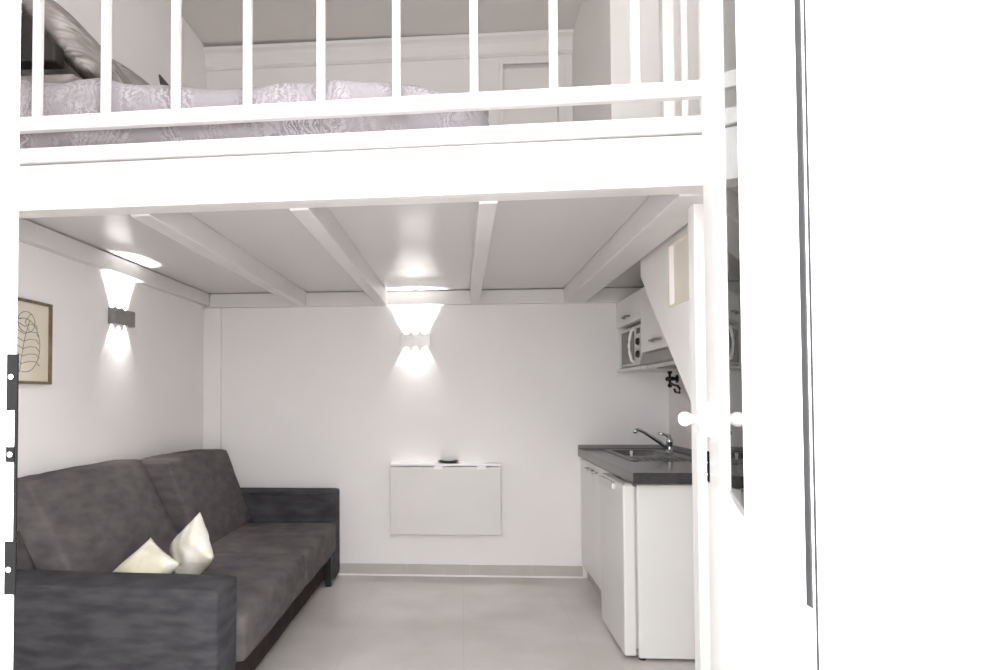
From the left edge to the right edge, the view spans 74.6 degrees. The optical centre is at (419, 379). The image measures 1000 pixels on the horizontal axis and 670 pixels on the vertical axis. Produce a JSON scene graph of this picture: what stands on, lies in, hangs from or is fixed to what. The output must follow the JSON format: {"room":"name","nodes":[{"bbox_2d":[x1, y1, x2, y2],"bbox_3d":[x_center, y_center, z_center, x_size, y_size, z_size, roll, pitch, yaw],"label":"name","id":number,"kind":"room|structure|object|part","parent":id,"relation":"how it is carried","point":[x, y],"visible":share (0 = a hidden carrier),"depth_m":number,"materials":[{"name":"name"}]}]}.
{"room":"studio apartment","nodes":[
{"label":"studio apartment","id":0,"kind":"room"},
{"bbox_2d":[16,0,206,568],"bbox_3d":[-1.806,-0.577,2.784,0.200,3.860,4.010,0,-2,4],"label":"wall","id":1,"kind":"structure","parent":0,"point":[116,392],"depth_m":3.54,"materials":[{"name":"paint"}]},
{"bbox_2d":[17,297,52,383],"bbox_3d":[-1.698,-0.167,2.661,0.025,0.362,0.580,0,-2,4],"label":"framed picture","id":2,"kind":"object","parent":1,"relation":"attached to","point":[34,318],"visible":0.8,"depth_m":2.84,"materials":[{"name":"beige paper"}]},
{"bbox_2d":[108,307,134,327],"bbox_3d":[-1.634,-0.338,3.563,0.040,0.085,0.210,0,-2,4],"label":"wall lamp","id":3,"kind":"object","parent":1,"relation":"attached to","point":[118,316],"visible":1,"depth_m":3.52,"materials":[{"name":"metal"}]},
{"bbox_2d":[182,0,581,46],"bbox_3d":[-0.052,-2.589,2.824,3.720,0.150,4.210,0,-2,4],"label":"ceiling","id":4,"kind":"structure","parent":0,"point":[216,23],"depth_m":4.44,"materials":[{"name":"paint"}]},
{"bbox_2d":[206,54,668,577],"bbox_3d":[0.087,-0.532,4.770,3.720,3.860,0.200,0,-2,4],"label":"wall","id":5,"kind":"structure","parent":0,"point":[313,397],"depth_m":4.66,"materials":[{"name":"paint"}]},
{"bbox_2d":[203,308,221,448],"bbox_3d":[-1.510,0.442,4.727,0.127,1.925,0.040,0,-2,4],"label":"trim","id":6,"kind":"structure","parent":5,"relation":"attached to","point":[212,329],"depth_m":4.72,"materials":[{"name":"paint"}]},
{"bbox_2d":[18,115,702,307],"bbox_3d":[-0.004,-0.676,3.382,3.320,0.225,2.590,0,-2,4],"label":"platform","id":7,"kind":"object","parent":5,"relation":"attached to","point":[558,212],"visible":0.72,"depth_m":2.53,"materials":[{"name":"white paint"}]},
{"bbox_2d":[19,78,488,148],"bbox_3d":[-0.675,-0.946,3.026,1.956,0.352,1.522,0,-2,4],"label":"bed","id":8,"kind":"object","parent":7,"relation":"on","point":[79,96],"visible":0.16,"depth_m":2.29,"materials":[{"name":"grey fabric"}]},
{"bbox_2d":[20,74,80,82],"bbox_3d":[-1.493,-1.163,2.754,0.360,0.127,0.500,0,-2,4],"label":"bed pillow","id":9,"kind":"object","parent":8,"relation":"on","point":[63,78],"visible":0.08,"depth_m":2.52,"materials":[{"name":"grey fabric"}]},
{"bbox_2d":[20,13,64,69],"bbox_3d":[-1.567,-1.356,2.579,0.292,0.232,0.070,0,-2,4],"label":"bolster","id":10,"kind":"object","parent":9,"relation":"on","point":[53,53],"visible":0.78,"depth_m":2.54,"materials":[{"name":"black fabric"}]},
{"bbox_2d":[21,0,130,83],"bbox_3d":[-1.492,-1.441,2.882,0.411,0.465,0.600,0,-2,4],"label":"bed pillow","id":11,"kind":"object","parent":9,"relation":"on","point":[82,52],"visible":0.54,"depth_m":2.64,"materials":[{"name":"grey fabric"}]},
{"bbox_2d":[113,60,149,84],"bbox_3d":[-1.328,-1.347,3.390,0.523,0.466,0.600,0,-2,0],"label":"bed pillow","id":12,"kind":"object","parent":8,"relation":"on","point":[133,77],"visible":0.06,"depth_m":3.15,"materials":[{"name":"grey fabric"}]},
{"bbox_2d":[158,74,168,85],"bbox_3d":[-0.971,-1.134,2.512,0.081,0.092,0.024,0,-2,4],"label":"folded cloth","id":13,"kind":"object","parent":8,"relation":"on","point":[161,79],"visible":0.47,"depth_m":2.51,"materials":[{"name":"grey fabric"}]},
{"bbox_2d":[20,0,701,133],"bbox_3d":[-0.356,-1.300,2.197,2.782,0.960,0.042,0,-2,6],"label":"loft railing","id":14,"kind":"object","parent":7,"relation":"on","point":[553,96],"visible":0.82,"depth_m":2.17,"materials":[{"name":"white paint"}]},
{"bbox_3d":[-0.353,-0.906,2.186,2.780,0.051,0.030,0,-2,6],"label":"rail","id":15,"kind":"part","parent":14,"relation":"part of","materials":[{"name":"white paint"}]},
{"bbox_2d":[572,0,698,121],"bbox_3d":[1.373,-1.633,4.025,0.642,1.710,1.180,0,-2,4],"label":"wall","id":16,"kind":"structure","parent":7,"relation":"on","point":[600,53],"depth_m":3.46,"materials":[{"name":"paint"}]},
{"bbox_2d":[659,0,701,116],"bbox_3d":[1.032,-1.299,2.436,0.048,0.960,0.725,0,-2,4],"label":"guard rail","id":17,"kind":"object","parent":7,"relation":"on","point":[666,11],"visible":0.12,"depth_m":2.75,"materials":[{"name":"white paint"}]},
{"bbox_3d":[1.054,-1.290,2.773,0.048,0.960,0.050,0,-2,4],"label":"guard post","id":18,"kind":"part","parent":17,"relation":"part of","materials":[{"name":"white paint"}]},
{"bbox_2d":[203,29,573,70],"bbox_3d":[-0.251,-2.381,4.704,2.678,0.167,0.075,0,-2,4],"label":"ceiling beam","id":19,"kind":"structure","parent":5,"relation":"attached to","point":[518,43],"depth_m":4.70,"materials":[{"name":"paint"}]},
{"bbox_2d":[400,334,429,345],"bbox_3d":[-0.034,-0.280,4.651,0.210,0.085,0.040,0,-2,4],"label":"wall lamp","id":20,"kind":"object","parent":5,"relation":"attached to","point":[405,339],"visible":1,"depth_m":4.63,"materials":[{"name":"silver metal"}]},
{"bbox_2d":[390,462,500,534],"bbox_3d":[0.180,0.834,4.579,0.770,0.494,0.097,0,-2,4],"label":"table","id":21,"kind":"object","parent":5,"relation":"attached to","point":[458,498],"visible":0.98,"depth_m":4.53,"materials":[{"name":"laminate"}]},
{"bbox_2d":[438,460,458,462],"bbox_3d":[0.200,0.579,4.583,0.150,0.016,0.150,0,-2,4],"label":"dish","id":22,"kind":"object","parent":21,"relation":"on","point":[441,461],"visible":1,"depth_m":4.54,"materials":[{"name":"black plastic"}]},
{"bbox_3d":[0.183,0.700,4.620,0.740,0.188,0.022,0,-2,4],"label":"wall rail","id":23,"kind":"part","parent":21,"relation":"part of","materials":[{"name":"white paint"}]},
{"bbox_2d":[338,563,583,577],"bbox_3d":[-0.148,1.355,4.628,2.590,0.082,0.014,0,-2,4],"label":"baseboard","id":24,"kind":"structure","parent":5,"relation":"attached to","point":[443,570],"depth_m":4.59,"materials":[{"name":"wood"}]},
{"bbox_2d":[499,58,565,124],"bbox_3d":[0.807,-1.528,4.649,0.470,1.540,0.022,0,-2,4],"label":"trim","id":25,"kind":"structure","parent":5,"relation":"attached to","point":[561,61],"depth_m":4.66,"materials":[{"name":"paint"}]},
{"bbox_2d":[255,575,694,669],"bbox_3d":[-0.035,1.394,2.697,3.720,0.100,4.250,0,-2,4],"label":"floor","id":26,"kind":"structure","parent":0,"point":[358,622],"depth_m":3.56,"materials":[{"name":"tile"}]},
{"bbox_2d":[13,449,339,669],"bbox_3d":[-1.147,0.898,3.510,1.073,0.945,2.298,0,-2,4],"label":"sofa","id":27,"kind":"object","parent":26,"relation":"on","point":[272,548],"visible":0.86,"depth_m":2.75,"materials":[{"name":"grey fabric"}]},
{"bbox_3d":[-1.533,0.974,3.557,0.150,0.700,1.810,0,-2,4],"label":"frame","id":28,"kind":"part","parent":27,"relation":"part of","materials":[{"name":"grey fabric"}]},
{"bbox_2d":[17,459,177,571],"bbox_3d":[-1.505,0.676,3.100,0.414,0.521,0.968,0,-2,4],"label":"cushion","id":29,"kind":"object","parent":27,"relation":"on","point":[94,517],"depth_m":2.89,"materials":[{"name":"grey fabric"}]},
{"bbox_3d":[-1.198,1.036,2.467,0.950,0.553,0.218,0,-1,4],"label":"arm","id":30,"kind":"part","parent":27,"relation":"part of","materials":[{"name":"grey fabric"}]},
{"bbox_2d":[113,538,180,573],"bbox_3d":[-1.158,0.799,2.742,0.249,0.225,0.156,-1,-2,25],"label":"throw cushion","id":31,"kind":"object","parent":27,"relation":"on","point":[149,558],"visible":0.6,"depth_m":2.72,"materials":[{"name":"beige fabric"}]},
{"bbox_2d":[170,513,213,573],"bbox_3d":[-1.040,0.782,2.955,0.352,0.347,0.143,-1,-2,35],"label":"throw cushion","id":32,"kind":"object","parent":27,"relation":"on","point":[192,548],"visible":0.94,"depth_m":2.89,"materials":[{"name":"beige fabric"}]},
{"bbox_2d":[141,449,250,543],"bbox_3d":[-1.378,0.708,4.027,0.413,0.508,0.911,0,-2,4],"label":"cushion","id":33,"kind":"object","parent":27,"relation":"on","point":[189,483],"depth_m":3.85,"materials":[{"name":"grey fabric"}]},
{"bbox_2d":[171,553,304,661],"bbox_3d":[-1.072,1.034,3.070,0.866,0.237,0.996,0,-2,4],"label":"seat cushion","id":34,"kind":"object","parent":27,"relation":"on","point":[268,584],"depth_m":3.02,"materials":[{"name":"grey fabric"}]},
{"bbox_2d":[211,522,335,585],"bbox_3d":[-1.012,1.058,4.000,0.868,0.240,0.871,0,-2,4],"label":"seat cushion","id":35,"kind":"object","parent":27,"relation":"on","point":[316,541],"depth_m":3.87,"materials":[{"name":"grey fabric"}]},
{"bbox_3d":[-1.049,1.069,4.545,0.950,0.598,0.210,0,-2,4],"label":"arm","id":36,"kind":"part","parent":27,"relation":"part of","materials":[{"name":"grey fabric"}]},
{"bbox_3d":[-0.616,1.292,4.381,0.040,0.200,0.040,0,-2,4],"label":"leg","id":37,"kind":"part","parent":27,"relation":"part of","materials":[{"name":"black plastic"}]},
{"bbox_2d":[581,458,611,596],"bbox_3d":[1.383,0.951,4.095,0.640,0.848,0.889,0,-2,4],"label":"base cabinet","id":38,"kind":"object","parent":26,"relation":"on","point":[590,485],"visible":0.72,"depth_m":4.19,"materials":[{"name":"white wood"}]},
{"bbox_3d":[1.123,0.909,4.330,0.018,0.738,0.434,0,-2,4],"label":"door","id":39,"kind":"part","parent":38,"relation":"part of","materials":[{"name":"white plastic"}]},
{"bbox_3d":[1.094,0.898,3.891,0.018,0.738,0.438,0,-2,4],"label":"door","id":40,"kind":"part","parent":38,"relation":"part of","materials":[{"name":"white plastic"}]},
{"bbox_2d":[578,445,691,483],"bbox_3d":[1.377,0.474,3.815,0.631,0.083,1.484,0,-2,4],"label":"countertop","id":41,"kind":"structure","parent":38,"relation":"on","point":[634,472],"depth_m":3.46,"materials":[{"name":"grey stone"}]},
{"bbox_2d":[602,449,691,460],"bbox_3d":[1.416,0.535,4.024,0.400,0.145,0.780,0,-2,4],"label":"sink","id":42,"kind":"object","parent":41,"relation":"in","point":[638,454],"visible":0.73,"depth_m":4.03,"materials":[{"name":"metal"}]},
{"bbox_2d":[614,451,668,455],"bbox_3d":[1.404,0.542,4.155,0.280,0.139,0.380,0,-2,4],"label":"basin","id":43,"kind":"object","parent":42,"relation":"in","point":[624,453],"depth_m":4.34,"materials":[{"name":"metal"}]},
{"bbox_2d":[633,428,673,453],"bbox_3d":[1.466,0.385,4.091,0.266,0.160,0.052,0,-2,-4],"label":"faucet","id":44,"kind":"object","parent":41,"relation":"on","point":[668,446],"visible":1,"depth_m":4.08,"materials":[{"name":"silver metal"}]},
{"bbox_3d":[1.450,0.372,4.082,0.233,0.136,0.026,0,-2,-8],"label":"spout","id":45,"kind":"part","parent":44,"relation":"part of","materials":[{"name":"silver metal"}]},
{"bbox_3d":[1.543,0.353,4.093,0.092,0.043,0.031,0,-2,-11],"label":"lever","id":46,"kind":"part","parent":44,"relation":"part of","materials":[{"name":"silver metal"}]},
{"bbox_2d":[598,473,694,660],"bbox_3d":[1.316,0.931,3.373,0.681,0.849,0.540,0,-2,4],"label":"fridge","id":47,"kind":"object","parent":26,"relation":"on","point":[647,564],"visible":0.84,"depth_m":3.12,"materials":[{"name":"metal"}]},
{"bbox_3d":[1.027,0.927,3.393,0.057,0.816,0.528,0,-2,4],"label":"door","id":48,"kind":"part","parent":47,"relation":"part of","materials":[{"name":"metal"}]},
{"bbox_2d":[640,223,690,400],"bbox_3d":[1.296,0.304,2.023,0.559,2.030,2.320,0,-2,4],"label":"staircase","id":49,"kind":"structure","parent":26,"relation":"on","point":[664,270],"depth_m":2.74,"materials":[{"name":"white paint"}]},
{"bbox_2d":[688,203,710,669],"bbox_3d":[0.965,0.363,2.213,0.055,1.925,0.060,0,-2,4],"label":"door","id":50,"kind":"structure","parent":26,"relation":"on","point":[695,212],"depth_m":2.20,"materials":[{"name":"white paint"}]},
{"bbox_2d":[668,371,691,448],"bbox_3d":[1.707,-0.599,2.557,0.200,3.860,4.010,0,-2,4],"label":"wall","id":51,"kind":"structure","parent":0,"point":[681,435],"depth_m":4.34,"materials":[{"name":"paint"}]},
{"bbox_2d":[616,290,677,371],"bbox_3d":[1.523,-0.303,4.261,0.386,0.488,0.613,0,-2,4],"label":"upper cabinet","id":52,"kind":"object","parent":51,"relation":"attached to","point":[628,310],"visible":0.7,"depth_m":4.26,"materials":[{"name":"white wood"}]},
{"bbox_3d":[1.373,-0.454,4.275,0.018,0.179,0.609,0,-2,4],"label":"door","id":53,"kind":"part","parent":52,"relation":"part of","materials":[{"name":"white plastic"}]},
{"bbox_2d":[621,324,642,367],"bbox_3d":[1.514,-0.210,4.256,0.354,0.267,0.505,0,-2,4],"label":"microwave","id":54,"kind":"object","parent":52,"relation":"in","point":[631,337],"visible":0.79,"depth_m":4.18,"materials":[{"name":"silver metal"}]},
{"bbox_3d":[1.386,-0.211,4.338,0.002,0.215,0.322,0,-2,4],"label":"door glass","id":55,"kind":"part","parent":54,"relation":"part of","materials":[{"name":"grey glass"}]},
{"bbox_3d":[1.397,-0.212,4.331,0.019,0.253,0.370,0,-2,4],"label":"door","id":56,"kind":"part","parent":54,"relation":"part of","materials":[{"name":"grey glass"}]},
{"bbox_3d":[1.357,-0.216,4.168,0.050,0.234,0.018,0,-2,4],"label":"handle","id":57,"kind":"part","parent":54,"relation":"part of","materials":[{"name":"white paint"}]},
{"bbox_3d":[1.380,-0.218,4.077,0.019,0.253,0.131,0,-2,4],"label":"control panel","id":58,"kind":"part","parent":54,"relation":"part of","materials":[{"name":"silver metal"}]},
{"bbox_2d":[640,287,668,352],"bbox_3d":[1.481,-0.366,3.618,0.386,0.395,0.670,0,-2,4],"label":"upper cabinet","id":59,"kind":"object","parent":51,"relation":"attached to","point":[653,339],"visible":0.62,"depth_m":3.78,"materials":[{"name":"white wood"}]},
{"bbox_3d":[1.308,-0.223,3.630,0.036,0.011,0.161,0,-2,4],"label":"handle","id":60,"kind":"part","parent":59,"relation":"part of","materials":[{"name":"metal"}]},
{"bbox_2d":[640,348,676,368],"bbox_3d":[1.494,-0.120,3.611,0.364,0.094,0.650,0,-2,4],"label":"hood","id":61,"kind":"object","parent":59,"relation":"attached to","point":[660,359],"visible":0.38,"depth_m":3.65,"materials":[{"name":"grey metal"}]},
{"bbox_2d":[665,371,680,393],"bbox_3d":[1.688,0.014,4.275,0.067,0.162,0.301,0,-2,4],"label":"wall hook","id":62,"kind":"object","parent":51,"relation":"attached to","point":[670,378],"visible":0.92,"depth_m":4.34,"materials":[{"name":"black metal"}]},
{"bbox_2d":[883,0,999,669],"bbox_3d":[-0.174,-0.639,0.744,3.720,3.860,0.153,0,-2,4],"label":"wall","id":63,"kind":"structure","parent":0,"point":[942,57],"depth_m":0.61,"materials":[{"name":"white paint"}]},
{"bbox_2d":[0,0,899,669],"bbox_3d":[0.231,-0.007,0.870,1.532,2.600,0.672,1,-2,-33],"label":"door","id":64,"kind":"structure","parent":63,"relation":"in","point":[796,419],"depth_m":0.66,"materials":[{"name":"paint"}]},
{"bbox_3d":[-0.418,0.097,0.665,0.012,0.245,0.002,0,-2,4],"label":"strike plate","id":65,"kind":"part","parent":64,"relation":"part of","materials":[{"name":"grey metal"}]},
{"bbox_3d":[0.617,0.091,1.497,0.043,0.033,0.033,-1,-2,20],"label":"knob","id":66,"kind":"part","parent":64,"relation":"part of","materials":[{"name":"paint"}]},
{"bbox_3d":[0.657,0.199,1.482,0.004,0.069,0.030,-1,-2,20],"label":"keyhole plate","id":67,"kind":"part","parent":64,"relation":"part of","materials":[{"name":"black metal"}]},
{"bbox_3d":[0.468,-0.398,0.975,0.004,1.183,0.378,-1,-2,20],"label":"glass pane","id":68,"kind":"part","parent":64,"relation":"part of","materials":[{"name":"glass"}]},
{"bbox_3d":[0.480,0.719,0.942,0.020,0.918,0.382,-1,-2,20],"label":"panel","id":69,"kind":"part","parent":64,"relation":"part of","materials":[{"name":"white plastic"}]},
{"bbox_3d":[0.373,0.289,0.644,0.002,0.134,0.031,0,-2,4],"label":"hinge plate","id":70,"kind":"part","parent":64,"relation":"part of","materials":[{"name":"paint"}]}
]}

